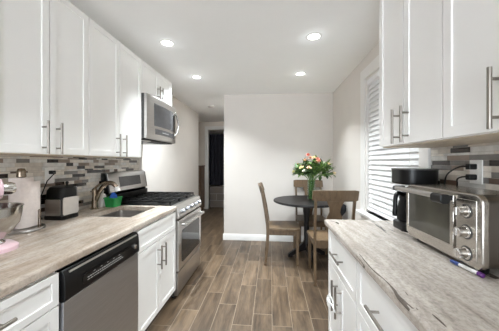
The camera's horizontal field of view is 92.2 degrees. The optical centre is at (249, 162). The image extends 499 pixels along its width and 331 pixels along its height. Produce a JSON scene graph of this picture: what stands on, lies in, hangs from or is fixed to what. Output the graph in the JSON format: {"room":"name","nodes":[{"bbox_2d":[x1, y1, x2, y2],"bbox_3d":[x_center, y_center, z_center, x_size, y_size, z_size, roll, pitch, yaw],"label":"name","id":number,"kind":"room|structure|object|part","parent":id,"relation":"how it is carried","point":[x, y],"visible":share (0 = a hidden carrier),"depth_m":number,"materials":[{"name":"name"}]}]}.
{"room":"kitchen","nodes":[
{"label":"kitchen","id":0,"kind":"room"},
{"bbox_2d":[41,96,197,219],"bbox_3d":[-1.667,0.088,1.033,0.100,2.600,9.370,0,0,5],"label":"wall","id":1,"kind":"structure","parent":0,"point":[167,167],"depth_m":4.41,"materials":[{"name":"beige paint"}]},
{"bbox_2d":[0,0,88,155],"bbox_3d":[-1.354,-0.545,1.435,0.432,1.003,0.615,0,0,5],"label":"upper cabinet","id":2,"kind":"object","parent":1,"relation":"attached to","point":[44,44],"visible":1,"depth_m":1.37,"materials":[{"name":"white paint"}]},
{"bbox_3d":[-1.205,-0.547,1.268,0.021,0.993,0.300,0,0,5],"label":"door","id":3,"kind":"part","parent":2,"relation":"part of","materials":[{"name":"white paint"}]},
{"bbox_3d":[-1.387,-0.046,1.438,0.366,0.004,0.613,0,0,5],"label":"panel","id":4,"kind":"part","parent":2,"relation":"part of","materials":[{"name":"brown wood"}]},
{"bbox_3d":[-1.165,-0.144,1.374,0.044,0.190,0.014,0,0,5],"label":"handle","id":5,"kind":"part","parent":2,"relation":"part of","materials":[{"name":"silver metal"}]},
{"bbox_3d":[-1.157,-0.144,1.463,0.044,0.190,0.014,0,0,5],"label":"handle","id":6,"kind":"part","parent":2,"relation":"part of","materials":[{"name":"silver metal"}]},
{"bbox_3d":[-1.179,-0.547,1.574,0.021,0.993,0.300,0,0,5],"label":"door","id":7,"kind":"part","parent":2,"relation":"part of","materials":[{"name":"white paint"}]},
{"bbox_2d":[40,170,55,218],"bbox_3d":[-1.504,0.238,1.790,0.054,0.351,0.123,0,0,5],"label":"power cord","id":8,"kind":"object","parent":1,"relation":"attached to","point":[53,172],"visible":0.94,"depth_m":1.76,"materials":[{"name":"black plastic"}]},
{"bbox_2d":[45,168,53,183],"bbox_3d":[-1.532,0.103,1.839,0.008,0.120,0.076,0,0,5],"label":"wall outlet","id":9,"kind":"object","parent":1,"relation":"attached to","point":[47,175],"visible":0.86,"depth_m":1.83,"materials":[{"name":"white plastic"}]},
{"bbox_2d":[0,155,139,218],"bbox_3d":[-1.547,0.188,1.781,0.010,0.472,2.680,0,0,5],"label":"backsplash","id":10,"kind":"structure","parent":1,"relation":"attached to","point":[84,173],"depth_m":2.03,"materials":[{"name":"tile"}]},
{"bbox_2d":[47,18,140,157],"bbox_3d":[-1.297,-0.545,2.095,0.432,1.003,0.705,0,0,5],"label":"upper cabinet","id":11,"kind":"object","parent":1,"relation":"attached to","point":[114,69],"visible":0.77,"depth_m":1.98,"materials":[{"name":"white paint"}]},
{"bbox_3d":[-1.330,-0.046,2.098,0.366,0.004,0.703,0,0,5],"label":"panel","id":12,"kind":"part","parent":11,"relation":"part of","materials":[{"name":"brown wood"}]},
{"bbox_3d":[-1.150,-0.547,1.905,0.021,0.993,0.345,0,0,5],"label":"door","id":13,"kind":"part","parent":11,"relation":"part of","materials":[{"name":"white paint"}]},
{"bbox_3d":[-1.108,-0.144,2.033,0.044,0.190,0.014,0,0,5],"label":"handle","id":14,"kind":"part","parent":11,"relation":"part of","materials":[{"name":"silver metal"}]},
{"bbox_3d":[-1.100,-0.144,2.123,0.044,0.190,0.014,0,0,5],"label":"handle","id":15,"kind":"part","parent":11,"relation":"part of","materials":[{"name":"silver metal"}]},
{"bbox_3d":[-1.119,-0.547,2.256,0.021,0.993,0.345,0,0,5],"label":"door","id":16,"kind":"part","parent":11,"relation":"part of","materials":[{"name":"white paint"}]},
{"bbox_2d":[141,60,171,105],"bbox_3d":[-1.234,-0.876,2.821,0.432,0.341,0.750,0,0,5],"label":"upper cabinet","id":17,"kind":"object","parent":1,"relation":"attached to","point":[153,83],"visible":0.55,"depth_m":2.73,"materials":[{"name":"white paint"}]},
{"bbox_3d":[-1.088,-0.878,2.620,0.021,0.331,0.368,0,0,5],"label":"door","id":18,"kind":"part","parent":17,"relation":"part of","materials":[{"name":"white paint"}]},
{"bbox_2d":[141,93,179,144],"bbox_3d":[-1.190,-0.469,2.821,0.517,0.476,0.748,0,0,5],"label":"microwave oven","id":19,"kind":"object","parent":17,"relation":"attached to","point":[158,118],"visible":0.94,"depth_m":2.65,"materials":[{"name":"grey metal"}]},
{"bbox_3d":[-0.944,-0.489,3.121,0.079,0.304,0.027,0,0,-5],"label":"door handle","id":20,"kind":"part","parent":19,"relation":"part of","materials":[{"name":"silver metal"}]},
{"bbox_3d":[-1.055,-0.878,2.994,0.021,0.331,0.368,0,0,5],"label":"door","id":21,"kind":"part","parent":17,"relation":"part of","materials":[{"name":"white paint"}]},
{"bbox_2d":[198,122,223,208],"bbox_3d":[-0.793,0.088,6.925,2.620,2.600,0.100,0,0,5],"label":"wall","id":22,"kind":"structure","parent":0,"point":[201,125],"depth_m":6.93,"materials":[{"name":"paint"}]},
{"bbox_2d":[205,126,223,208],"bbox_3d":[-0.717,0.153,6.905,1.125,2.370,0.125,0,0,5],"label":"trim","id":23,"kind":"structure","parent":22,"relation":"attached to","point":[207,128],"depth_m":6.89,"materials":[{"name":"white paint"}]},
{"bbox_2d":[210,130,223,185],"bbox_3d":[-0.950,0.088,7.551,2.200,2.600,1.120,0,0,5],"label":"wall","id":24,"kind":"structure","parent":0,"point":[211,131],"depth_m":8.02,"materials":[{"name":"paint"}]},
{"bbox_2d":[210,133,223,184],"bbox_3d":[-0.970,-0.098,7.313,2.000,1.591,0.062,0,0,5],"label":"shower curtain","id":25,"kind":"object","parent":24,"relation":"hanging from","point":[216,139],"visible":0.3,"depth_m":7.31,"materials":[{"name":"black fabric"}]},
{"bbox_2d":[68,0,378,121],"bbox_3d":[-0.565,-1.212,2.157,4.100,0.100,11.800,0,0,5],"label":"ceiling","id":26,"kind":"structure","parent":0,"point":[237,47],"depth_m":2.27,"materials":[{"name":"paint"}]},
{"bbox_2d":[159,39,174,46],"bbox_3d":[-0.800,-1.160,2.338,0.148,0.004,0.148,0,0,5],"label":"recessed light","id":27,"kind":"object","parent":26,"relation":"in","point":[165,42],"visible":1,"depth_m":2.34,"materials":[{"name":"white paint"}]},
{"bbox_2d":[191,75,201,78],"bbox_3d":[-0.720,-1.160,3.265,0.148,0.004,0.148,0,0,5],"label":"recessed light","id":28,"kind":"object","parent":26,"relation":"in","point":[192,76],"visible":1,"depth_m":3.25,"materials":[{"name":"white paint"}]},
{"bbox_2d":[295,71,305,75],"bbox_3d":[0.665,-1.160,3.144,0.148,0.004,0.148,0,0,5],"label":"recessed light","id":29,"kind":"object","parent":26,"relation":"in","point":[301,73],"visible":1,"depth_m":3.13,"materials":[{"name":"white paint"}]},
{"bbox_2d":[306,32,321,40],"bbox_3d":[0.594,-1.160,2.217,0.148,0.004,0.148,0,0,5],"label":"recessed light","id":30,"kind":"object","parent":26,"relation":"in","point":[313,36],"visible":1,"depth_m":2.21,"materials":[{"name":"white paint"}]},
{"bbox_2d":[145,207,328,330],"bbox_3d":[-0.565,1.388,2.157,4.100,0.100,11.800,0,0,5],"label":"floor","id":31,"kind":"structure","parent":0,"point":[231,288],"depth_m":2.52,"materials":[{"name":"brown wood"}]},
{"bbox_2d":[0,272,58,330],"bbox_3d":[-1.216,0.901,0.768,0.821,0.873,0.610,0,0,5],"label":"base cabinet","id":32,"kind":"object","parent":31,"relation":"on","point":[33,307],"visible":0.87,"depth_m":0.93,"materials":[{"name":"white paint"}]},
{"bbox_3d":[-0.829,0.540,0.735,0.045,0.013,0.190,0,0,5],"label":"handle","id":33,"kind":"part","parent":32,"relation":"part of","materials":[{"name":"silver metal"}]},
{"bbox_3d":[-0.847,0.922,0.889,0.021,0.606,0.298,0,0,5],"label":"door","id":34,"kind":"part","parent":32,"relation":"part of","materials":[{"name":"white paint"}]},
{"bbox_2d":[0,205,175,298],"bbox_3d":[-1.182,0.443,1.383,0.784,0.038,1.952,0,0,5],"label":"countertop","id":35,"kind":"structure","parent":32,"relation":"on","point":[40,253],"depth_m":1.32,"materials":[{"name":"beige stone"}]},
{"bbox_2d":[0,179,23,253],"bbox_3d":[-1.302,0.235,1.046,0.254,0.377,0.482,0,0,27],"label":"stand mixer","id":36,"kind":"object","parent":35,"relation":"on","point":[10,212],"visible":1,"depth_m":1.16,"materials":[{"name":"pink metal"}]},
{"bbox_2d":[0,202,23,243],"bbox_3d":[-1.250,0.304,1.148,0.254,0.183,0.254,0,0,5],"label":"bowl","id":37,"kind":"object","parent":36,"relation":"on","point":[10,212],"depth_m":1.16,"materials":[{"name":"silver metal"}]},
{"bbox_2d":[8,168,45,234],"bbox_3d":[-1.430,0.230,1.504,0.236,0.387,0.236,0,0,5],"label":"paper towel holder","id":38,"kind":"object","parent":35,"relation":"on","point":[21,172],"visible":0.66,"depth_m":1.49,"materials":[{"name":"metal"}]},
{"bbox_2d":[8,177,39,228],"bbox_3d":[-1.419,0.251,1.508,0.137,0.310,0.115,0,0,-18],"label":"paper towel roll","id":39,"kind":"object","parent":38,"relation":"on","point":[27,192],"visible":0.78,"depth_m":1.49,"materials":[{"name":"white paper"}]},
{"bbox_3d":[-1.430,0.415,1.504,0.236,0.016,0.236,0,0,5],"label":"plate","id":40,"kind":"part","parent":38,"relation":"part of","materials":[{"name":"metal"}]},
{"bbox_3d":[-1.334,0.353,1.523,0.008,0.116,0.020,0,0,5],"label":"tension arm","id":41,"kind":"part","parent":38,"relation":"part of","materials":[{"name":"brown metal"}]},
{"bbox_2d":[44,181,78,219],"bbox_3d":[-1.432,0.284,1.831,0.168,0.279,0.168,0,0,5],"label":"toaster","id":42,"kind":"object","parent":35,"relation":"on","point":[62,201],"visible":1,"depth_m":1.76,"materials":[{"name":"black plastic"}]},
{"bbox_3d":[-1.438,0.333,1.755,0.120,0.118,0.007,0,0,5],"label":"panel","id":43,"kind":"part","parent":42,"relation":"part of","materials":[{"name":"metal"}]},
{"bbox_3d":[-1.358,0.327,1.824,0.007,0.130,0.140,0,0,5],"label":"panel","id":44,"kind":"part","parent":42,"relation":"part of","materials":[{"name":"silver metal"}]},
{"bbox_2d":[98,187,105,206],"bbox_3d":[-1.418,0.327,2.306,0.072,0.193,0.072,0,0,5],"label":"soap bottle","id":45,"kind":"object","parent":35,"relation":"on","point":[101,203],"visible":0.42,"depth_m":2.28,"materials":[{"name":"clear plastic"}]},
{"bbox_2d":[90,181,119,209],"bbox_3d":[-1.317,0.296,2.225,0.259,0.255,0.134,0,0,-8],"label":"faucet","id":46,"kind":"object","parent":35,"relation":"on","point":[96,193],"visible":1,"depth_m":2.17,"materials":[{"name":"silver metal"}]},
{"bbox_3d":[-1.312,0.274,2.187,0.227,0.212,0.039,0,0,-4],"label":"spout","id":47,"kind":"part","parent":46,"relation":"part of","materials":[{"name":"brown metal"}]},
{"bbox_2d":[103,196,122,206],"bbox_3d":[-1.310,0.379,2.307,0.134,0.090,0.124,0,0,5],"label":"plastic tub","id":48,"kind":"object","parent":35,"relation":"on","point":[109,202],"visible":0.84,"depth_m":2.26,"materials":[{"name":"green plastic"}]},
{"bbox_2d":[109,192,116,197],"bbox_3d":[-1.311,0.351,2.306,0.103,0.123,0.096,0,0,5],"label":"cloth","id":49,"kind":"object","parent":48,"relation":"in","point":[113,195],"visible":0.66,"depth_m":2.29,"materials":[{"name":"blue fabric"}]},
{"bbox_2d":[99,210,144,216],"bbox_3d":[-1.089,0.551,2.082,0.432,0.174,0.492,0,0,5],"label":"sink","id":50,"kind":"object","parent":35,"relation":"in","point":[120,213],"visible":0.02,"depth_m":2.31,"materials":[{"name":"metal"}]},
{"bbox_2d":[55,232,138,330],"bbox_3d":[-1.081,0.904,1.369,0.634,0.868,0.595,0,0,5],"label":"dishwasher","id":51,"kind":"object","parent":31,"relation":"on","point":[98,291],"visible":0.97,"depth_m":1.30,"materials":[{"name":"grey metal"}]},
{"bbox_3d":[-0.798,0.544,1.345,0.042,0.137,0.595,0,0,5],"label":"control panel","id":52,"kind":"part","parent":51,"relation":"part of","materials":[{"name":"black plastic"}]},
{"bbox_2d":[101,170,203,297],"bbox_3d":[-1.021,0.721,2.738,0.868,1.234,0.755,0,0,5],"label":"gas range","id":53,"kind":"object","parent":31,"relation":"on","point":[132,185],"visible":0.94,"depth_m":2.61,"materials":[{"name":"grey metal"}]},
{"bbox_2d":[121,195,194,205],"bbox_3d":[-1.061,0.424,2.742,0.668,0.017,0.747,0,0,5],"label":"cooktop","id":54,"kind":"object","parent":53,"relation":"in","point":[187,197],"depth_m":2.48,"materials":[{"name":"black metal"}]},
{"bbox_3d":[-0.689,0.488,2.709,0.081,0.135,0.755,0,0,5],"label":"control panel","id":55,"kind":"part","parent":53,"relation":"part of","materials":[{"name":"metal"}]},
{"bbox_3d":[-0.682,1.191,2.709,0.036,0.225,0.747,0,0,5],"label":"storage drawer","id":56,"kind":"part","parent":53,"relation":"part of","materials":[{"name":"metal"}]},
{"bbox_3d":[-0.678,0.818,2.708,0.044,0.500,0.747,0,0,5],"label":"oven door","id":57,"kind":"part","parent":53,"relation":"part of","materials":[{"name":"metal"}]},
{"bbox_3d":[-0.624,0.625,2.704,0.072,0.031,0.636,0,0,5],"label":"door handle","id":58,"kind":"part","parent":53,"relation":"part of","materials":[{"name":"metal"}]},
{"bbox_2d":[134,212,175,330],"bbox_3d":[-1.107,0.901,2.015,0.820,0.873,0.668,0,0,5],"label":"base cabinet","id":59,"kind":"object","parent":31,"relation":"on","point":[157,239],"visible":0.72,"depth_m":1.92,"materials":[{"name":"white paint"}]},
{"bbox_3d":[-0.766,0.933,1.818,0.021,0.584,0.327,0,0,5],"label":"door","id":60,"kind":"part","parent":59,"relation":"part of","materials":[{"name":"white paint"}]},
{"bbox_3d":[-0.724,0.768,1.942,0.044,0.190,0.014,0,0,5],"label":"handle","id":61,"kind":"part","parent":59,"relation":"part of","materials":[{"name":"silver metal"}]},
{"bbox_3d":[-0.717,0.768,2.022,0.044,0.190,0.014,0,0,5],"label":"handle","id":62,"kind":"part","parent":59,"relation":"part of","materials":[{"name":"silver metal"}]},
{"bbox_3d":[-0.737,0.933,2.151,0.021,0.584,0.327,0,0,5],"label":"door","id":63,"kind":"part","parent":59,"relation":"part of","materials":[{"name":"white paint"}]},
{"bbox_2d":[198,165,204,210],"bbox_3d":[-1.546,0.713,6.694,0.520,1.250,0.430,0,0,5],"label":"cabinet","id":64,"kind":"object","parent":31,"relation":"on","point":[201,168],"visible":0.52,"depth_m":6.58,"materials":[{"name":"brown wood"}]},
{"bbox_3d":[-1.561,0.698,6.519,0.450,1.100,0.019,0,0,5],"label":"door","id":65,"kind":"part","parent":64,"relation":"part of","materials":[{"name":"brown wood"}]},
{"bbox_2d":[210,186,223,206],"bbox_3d":[-0.651,1.033,7.520,1.300,0.610,0.790,0,0,5],"label":"bathtub","id":66,"kind":"object","parent":31,"relation":"on","point":[216,192],"visible":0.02,"depth_m":7.16,"materials":[{"name":"grey tile"}]},
{"bbox_2d":[258,182,299,265],"bbox_3d":[0.399,0.816,3.308,0.563,1.045,0.476,0,0,5],"label":"dining chair","id":67,"kind":"object","parent":31,"relation":"on","point":[288,228],"visible":0.98,"depth_m":3.11,"materials":[{"name":"beige wood"}]},
{"bbox_3d":[0.161,0.353,3.329,0.087,0.120,0.476,0,0,5],"label":"rail","id":68,"kind":"part","parent":67,"relation":"part of","materials":[{"name":"beige wood"}]},
{"bbox_3d":[0.193,0.823,3.126,0.135,1.030,0.029,0,0,5],"label":"leg","id":69,"kind":"part","parent":67,"relation":"part of","materials":[{"name":"beige wood"}]},
{"bbox_3d":[0.227,0.823,3.523,0.135,1.030,0.029,0,0,5],"label":"leg","id":70,"kind":"part","parent":67,"relation":"part of","materials":[{"name":"beige wood"}]},
{"bbox_3d":[0.466,0.871,3.302,0.427,0.032,0.456,0,0,5],"label":"seat","id":71,"kind":"part","parent":67,"relation":"part of","materials":[{"name":"beige wood"}]},
{"bbox_3d":[0.652,1.113,3.479,0.040,0.450,0.040,0,0,5],"label":"leg","id":72,"kind":"part","parent":67,"relation":"part of","materials":[{"name":"beige wood"}]},
{"bbox_3d":[0.618,1.113,3.096,0.040,0.450,0.040,0,0,5],"label":"leg","id":73,"kind":"part","parent":67,"relation":"part of","materials":[{"name":"beige wood"}]},
{"bbox_2d":[273,195,328,262],"bbox_3d":[0.818,0.938,3.442,0.944,0.800,0.944,0,0,-9],"label":"dining table","id":74,"kind":"object","parent":31,"relation":"on","point":[302,201],"visible":0.76,"depth_m":3.40,"materials":[{"name":"black paint"}]},
{"bbox_2d":[307,181,314,199],"bbox_3d":[0.886,0.403,3.436,0.112,0.270,0.112,0,0,5],"label":"flower vase","id":75,"kind":"object","parent":74,"relation":"on","point":[307,181],"visible":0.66,"depth_m":3.41,"materials":[{"name":"clear glass"}]},
{"bbox_2d":[292,153,336,198],"bbox_3d":[0.909,0.195,3.433,0.624,0.653,0.555,0,0,24],"label":"flower bouquet","id":76,"kind":"object","parent":75,"relation":"in","point":[313,168],"visible":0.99,"depth_m":3.38,"materials":[{"name":"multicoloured plant"}]},
{"bbox_2d":[340,204,346,215],"bbox_3d":[1.235,0.639,3.246,0.129,0.228,0.112,0,0,43],"label":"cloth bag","id":77,"kind":"object","parent":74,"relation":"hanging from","point":[343,208],"visible":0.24,"depth_m":3.22,"materials":[{"name":"black fabric"}]},
{"bbox_2d":[293,180,327,253],"bbox_3d":[0.955,0.816,3.766,0.476,1.045,0.563,0,0,5],"label":"dining chair","id":78,"kind":"object","parent":31,"relation":"on","point":[297,183],"visible":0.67,"depth_m":3.86,"materials":[{"name":"beige wood"}]},
{"bbox_3d":[0.773,0.823,3.972,0.029,1.030,0.135,0,0,5],"label":"leg","id":79,"kind":"part","parent":78,"relation":"part of","materials":[{"name":"beige wood"}]},
{"bbox_3d":[0.743,1.113,3.546,0.040,0.450,0.040,0,0,5],"label":"leg","id":80,"kind":"part","parent":78,"relation":"part of","materials":[{"name":"beige wood"}]},
{"bbox_3d":[0.975,0.353,4.003,0.476,0.120,0.087,0,0,5],"label":"rail","id":81,"kind":"part","parent":78,"relation":"part of","materials":[{"name":"beige wood"}]},
{"bbox_3d":[0.949,0.871,3.698,0.456,0.032,0.427,0,0,5],"label":"seat","id":82,"kind":"part","parent":78,"relation":"part of","materials":[{"name":"beige wood"}]},
{"bbox_3d":[1.169,0.823,3.937,0.029,1.030,0.135,0,0,5],"label":"leg","id":83,"kind":"part","parent":78,"relation":"part of","materials":[{"name":"beige wood"}]},
{"bbox_2d":[307,190,358,285],"bbox_3d":[0.928,0.816,2.766,0.476,1.045,0.563,0,0,5],"label":"dining chair","id":84,"kind":"object","parent":31,"relation":"on","point":[335,199],"visible":0.63,"depth_m":2.56,"materials":[{"name":"beige wood"}]},
{"bbox_3d":[0.757,1.113,3.019,0.040,0.450,0.040,0,0,5],"label":"leg","id":85,"kind":"part","parent":84,"relation":"part of","materials":[{"name":"beige wood"}]},
{"bbox_3d":[0.713,0.823,2.594,0.029,1.030,0.135,0,0,5],"label":"leg","id":86,"kind":"part","parent":84,"relation":"part of","materials":[{"name":"beige wood"}]},
{"bbox_3d":[0.934,0.871,2.833,0.456,0.032,0.427,0,0,5],"label":"seat","id":87,"kind":"part","parent":84,"relation":"part of","materials":[{"name":"beige wood"}]},
{"bbox_3d":[0.907,0.353,2.528,0.476,0.120,0.087,0,0,5],"label":"rail","id":88,"kind":"part","parent":84,"relation":"part of","materials":[{"name":"beige wood"}]},
{"bbox_3d":[1.110,0.823,2.560,0.029,1.030,0.135,0,0,5],"label":"leg","id":89,"kind":"part","parent":84,"relation":"part of","materials":[{"name":"beige wood"}]},
{"bbox_2d":[328,228,356,330],"bbox_3d":[0.832,0.901,1.446,0.649,0.873,0.575,0,0,5],"label":"base cabinet","id":90,"kind":"object","parent":31,"relation":"on","point":[342,266],"visible":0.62,"depth_m":1.43,"materials":[{"name":"white paint"}]},
{"bbox_2d":[327,294,334,312],"bbox_3d":[0.498,0.863,1.474,0.038,0.047,0.159,0,0,5],"label":"child lock","id":91,"kind":"object","parent":90,"relation":"attached to","point":[329,303],"visible":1,"depth_m":1.46,"materials":[{"name":"white plastic"}]},
{"bbox_3d":[0.574,0.969,1.613,0.021,0.512,0.280,0,0,5],"label":"door","id":92,"kind":"part","parent":90,"relation":"part of","materials":[{"name":"white paint"}]},
{"bbox_3d":[0.535,0.840,1.512,0.044,0.190,0.014,0,0,5],"label":"handle","id":93,"kind":"part","parent":90,"relation":"part of","materials":[{"name":"silver metal"}]},
{"bbox_3d":[0.531,0.588,1.472,0.045,0.013,0.190,0,0,5],"label":"handle","id":94,"kind":"part","parent":90,"relation":"part of","materials":[{"name":"silver metal"}]},
{"bbox_3d":[0.528,0.840,1.432,0.044,0.190,0.014,0,0,5],"label":"handle","id":95,"kind":"part","parent":90,"relation":"part of","materials":[{"name":"silver metal"}]},
{"bbox_3d":[0.549,0.969,1.326,0.021,0.512,0.280,0,0,5],"label":"door","id":96,"kind":"part","parent":90,"relation":"part of","materials":[{"name":"white paint"}]},
{"bbox_2d":[357,261,418,330],"bbox_3d":[0.781,0.901,0.858,0.649,0.873,0.600,0,0,5],"label":"base cabinet","id":97,"kind":"object","parent":31,"relation":"on","point":[376,311],"visible":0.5,"depth_m":0.96,"materials":[{"name":"white paint"}]},
{"bbox_3d":[0.511,0.840,0.881,0.021,0.253,0.593,0,0,5],"label":"drawer","id":98,"kind":"part","parent":97,"relation":"part of","materials":[{"name":"white paint"}]},
{"bbox_3d":[0.480,0.588,0.884,0.045,0.013,0.190,0,0,5],"label":"handle","id":99,"kind":"part","parent":97,"relation":"part of","materials":[{"name":"silver metal"}]},
{"bbox_2d":[325,219,498,330],"bbox_3d":[0.805,0.443,0.998,0.627,0.038,1.528,0,0,5],"label":"countertop","id":100,"kind":"structure","parent":97,"relation":"on","point":[434,293],"depth_m":0.87,"materials":[{"name":"laminate"}]},
{"bbox_2d":[391,168,439,232],"bbox_3d":[1.018,0.231,1.518,0.266,0.385,0.214,0,0,5],"label":"coffee maker","id":101,"kind":"object","parent":100,"relation":"on","point":[405,176],"visible":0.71,"depth_m":1.47,"materials":[{"name":"black plastic"}]},
{"bbox_3d":[0.922,0.254,1.489,0.086,0.150,0.028,0,0,-22],"label":"carafe handle","id":102,"kind":"part","parent":101,"relation":"part of","materials":[{"name":"black plastic"}]},
{"bbox_2d":[393,184,498,274],"bbox_3d":[0.935,0.273,1.119,0.280,0.302,0.498,0,0,5],"label":"toaster oven","id":103,"kind":"object","parent":100,"relation":"on","point":[461,222],"visible":1,"depth_m":0.98,"materials":[{"name":"metal"}]},
{"bbox_3d":[0.822,0.144,1.206,0.026,0.022,0.317,0,0,5],"label":"door handle","id":104,"kind":"part","parent":103,"relation":"part of","materials":[{"name":"metal"}]},
{"bbox_3d":[0.871,0.258,1.175,0.004,0.181,0.305,0,0,5],"label":"door glass","id":105,"kind":"part","parent":103,"relation":"part of","materials":[{"name":"grey glass"}]},
{"bbox_3d":[0.871,0.261,1.175,0.010,0.246,0.345,0,0,5],"label":"door","id":106,"kind":"part","parent":103,"relation":"part of","materials":[{"name":"metal"}]},
{"bbox_3d":[0.977,0.123,1.109,0.185,0.004,0.430,0,0,5],"label":"plate","id":107,"kind":"part","parent":103,"relation":"part of","materials":[{"name":"metal"}]},
{"bbox_3d":[0.833,0.192,0.946,0.040,0.048,0.048,0,0,5],"label":"knob","id":108,"kind":"part","parent":103,"relation":"part of","materials":[{"name":"silver metal"}]},
{"bbox_3d":[0.833,0.274,0.946,0.040,0.048,0.048,0,0,5],"label":"knob","id":109,"kind":"part","parent":103,"relation":"part of","materials":[{"name":"silver metal"}]},
{"bbox_3d":[0.833,0.357,0.946,0.040,0.048,0.048,0,0,5],"label":"knob","id":110,"kind":"part","parent":103,"relation":"part of","materials":[{"name":"silver metal"}]},
{"bbox_3d":[0.856,0.264,0.949,0.004,0.236,0.101,0,0,5],"label":"control panel","id":111,"kind":"part","parent":103,"relation":"part of","materials":[{"name":"metal"}]},
{"bbox_2d":[450,259,484,277],"bbox_3d":[0.852,0.414,0.942,0.018,0.018,0.136,0,0,-1],"label":"marker pen","id":112,"kind":"object","parent":100,"relation":"on","point":[478,273],"visible":1,"depth_m":0.93,"materials":[{"name":"white plastic"}]},
{"bbox_2d":[224,92,332,235],"bbox_3d":[0.539,0.088,4.129,1.960,2.600,0.120,0,0,5],"label":"wall","id":113,"kind":"structure","parent":0,"point":[265,135],"depth_m":4.09,"materials":[{"name":"beige paint"}]},
{"bbox_2d":[223,234,303,241],"bbox_3d":[0.466,1.286,4.067,1.856,0.105,0.016,0,0,5],"label":"baseboard","id":114,"kind":"structure","parent":113,"relation":"attached to","point":[247,237],"depth_m":4.09,"materials":[{"name":"white paint"}]},
{"bbox_2d":[333,42,388,220],"bbox_3d":[1.109,0.088,0.054,0.120,2.600,7.900,0,0,5],"label":"wall","id":115,"kind":"structure","parent":0,"point":[346,98],"depth_m":3.21,"materials":[{"name":"beige paint"}]},
{"bbox_2d":[356,209,389,220],"bbox_3d":[1.227,0.593,2.137,0.145,0.110,1.230,0,0,5],"label":"trim","id":116,"kind":"structure","parent":115,"relation":"attached to","point":[364,215],"depth_m":2.47,"materials":[{"name":"white paint"}]},
{"bbox_2d":[360,55,430,211],"bbox_3d":[1.278,-0.239,2.132,0.142,1.555,1.180,0,0,5],"label":"window","id":117,"kind":"structure","parent":115,"relation":"in","point":[369,71],"depth_m":2.61,"materials":[{"name":"white paint"}]},
{"bbox_2d":[367,71,418,220],"bbox_3d":[1.258,-0.186,2.134,0.062,1.392,0.918,0,0,5],"label":"window blind","id":118,"kind":"object","parent":117,"relation":"attached to","point":[381,162],"visible":0.45,"depth_m":2.32,"materials":[{"name":"white plastic"}]},
{"bbox_3d":[1.258,-0.167,2.474,0.002,1.330,0.002,0,0,5],"label":"ladder cord","id":119,"kind":"part","parent":118,"relation":"part of","materials":[{"name":"white fabric"}]},
{"bbox_3d":[1.260,0.498,2.134,0.052,0.024,0.918,0,0,5],"label":"rail","id":120,"kind":"part","parent":118,"relation":"part of","materials":[{"name":"white plastic"}]},
{"bbox_2d":[379,0,498,147],"bbox_3d":[0.959,-0.592,1.265,0.367,1.000,0.578,0,0,5],"label":"upper cabinet","id":121,"kind":"object","parent":115,"relation":"attached to","point":[410,31],"visible":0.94,"depth_m":1.23,"materials":[{"name":"white paint"}]},
{"bbox_3d":[0.842,-0.594,1.420,0.021,0.990,0.282,0,0,5],"label":"door","id":122,"kind":"part","parent":121,"relation":"part of","materials":[{"name":"white paint"}]},
{"bbox_3d":[0.802,-0.197,1.323,0.044,0.190,0.014,0,0,5],"label":"handle","id":123,"kind":"part","parent":121,"relation":"part of","materials":[{"name":"silver metal"}]},
{"bbox_3d":[0.795,-0.197,1.234,0.044,0.190,0.014,0,0,5],"label":"handle","id":124,"kind":"part","parent":121,"relation":"part of","materials":[{"name":"silver metal"}]},
{"bbox_3d":[0.817,-0.594,1.132,0.021,0.990,0.282,0,0,5],"label":"door","id":125,"kind":"part","parent":121,"relation":"part of","materials":[{"name":"white paint"}]},
{"bbox_3d":[0.992,-0.094,1.262,0.301,0.004,0.576,0,0,5],"label":"panel","id":126,"kind":"part","parent":121,"relation":"part of","materials":[{"name":"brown wood"}]},
{"bbox_2d":[444,164,476,183],"bbox_3d":[1.090,0.210,1.286,0.072,0.405,0.200,0,0,-3],"label":"power cord","id":127,"kind":"object","parent":115,"relation":"attached to","point":[467,166],"visible":0.7,"depth_m":1.20,"materials":[{"name":"black plastic"}]},
{"bbox_2d":[431,142,498,190],"bbox_3d":[1.115,0.164,0.879,0.010,0.520,1.345,0,0,5],"label":"backsplash","id":128,"kind":"structure","parent":115,"relation":"attached to","point":[445,159],"depth_m":1.27,"materials":[{"name":"tile"}]},
{"bbox_2d":[456,174,476,185],"bbox_3d":[1.107,0.236,1.272,0.055,0.353,0.164,0,0,5],"label":"power cord","id":129,"kind":"object","parent":115,"relation":"attached to","point":[467,176],"visible":0.65,"depth_m":1.20,"materials":[{"name":"black plastic"}]},
{"bbox_2d":[443,0,498,139],"bbox_3d":[0.908,-0.592,0.676,0.367,1.000,0.600,0,0,5],"label":"upper cabinet","id":130,"kind":"object","parent":115,"relation":"attached to","point":[470,27],"visible":1,"depth_m":0.86,"materials":[{"name":"white paint"}]},
{"bbox_3d":[0.941,-0.094,0.673,0.301,0.004,0.598,0,0,5],"label":"panel","id":131,"kind":"part","parent":130,"relation":"part of","materials":[{"name":"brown wood"}]},
{"bbox_3d":[0.751,-0.197,0.735,0.044,0.190,0.014,0,0,5],"label":"handle","id":132,"kind":"part","parent":130,"relation":"part of","materials":[{"name":"silver metal"}]},
{"bbox_2d":[470,160,482,183],"bbox_3d":[1.133,0.048,1.201,0.008,0.120,0.076,0,0,5],"label":"wall outlet","id":133,"kind":"object","parent":115,"relation":"attached to","point":[479,171],"visible":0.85,"depth_m":1.19,"materials":[{"name":"white plastic"}]}
]}

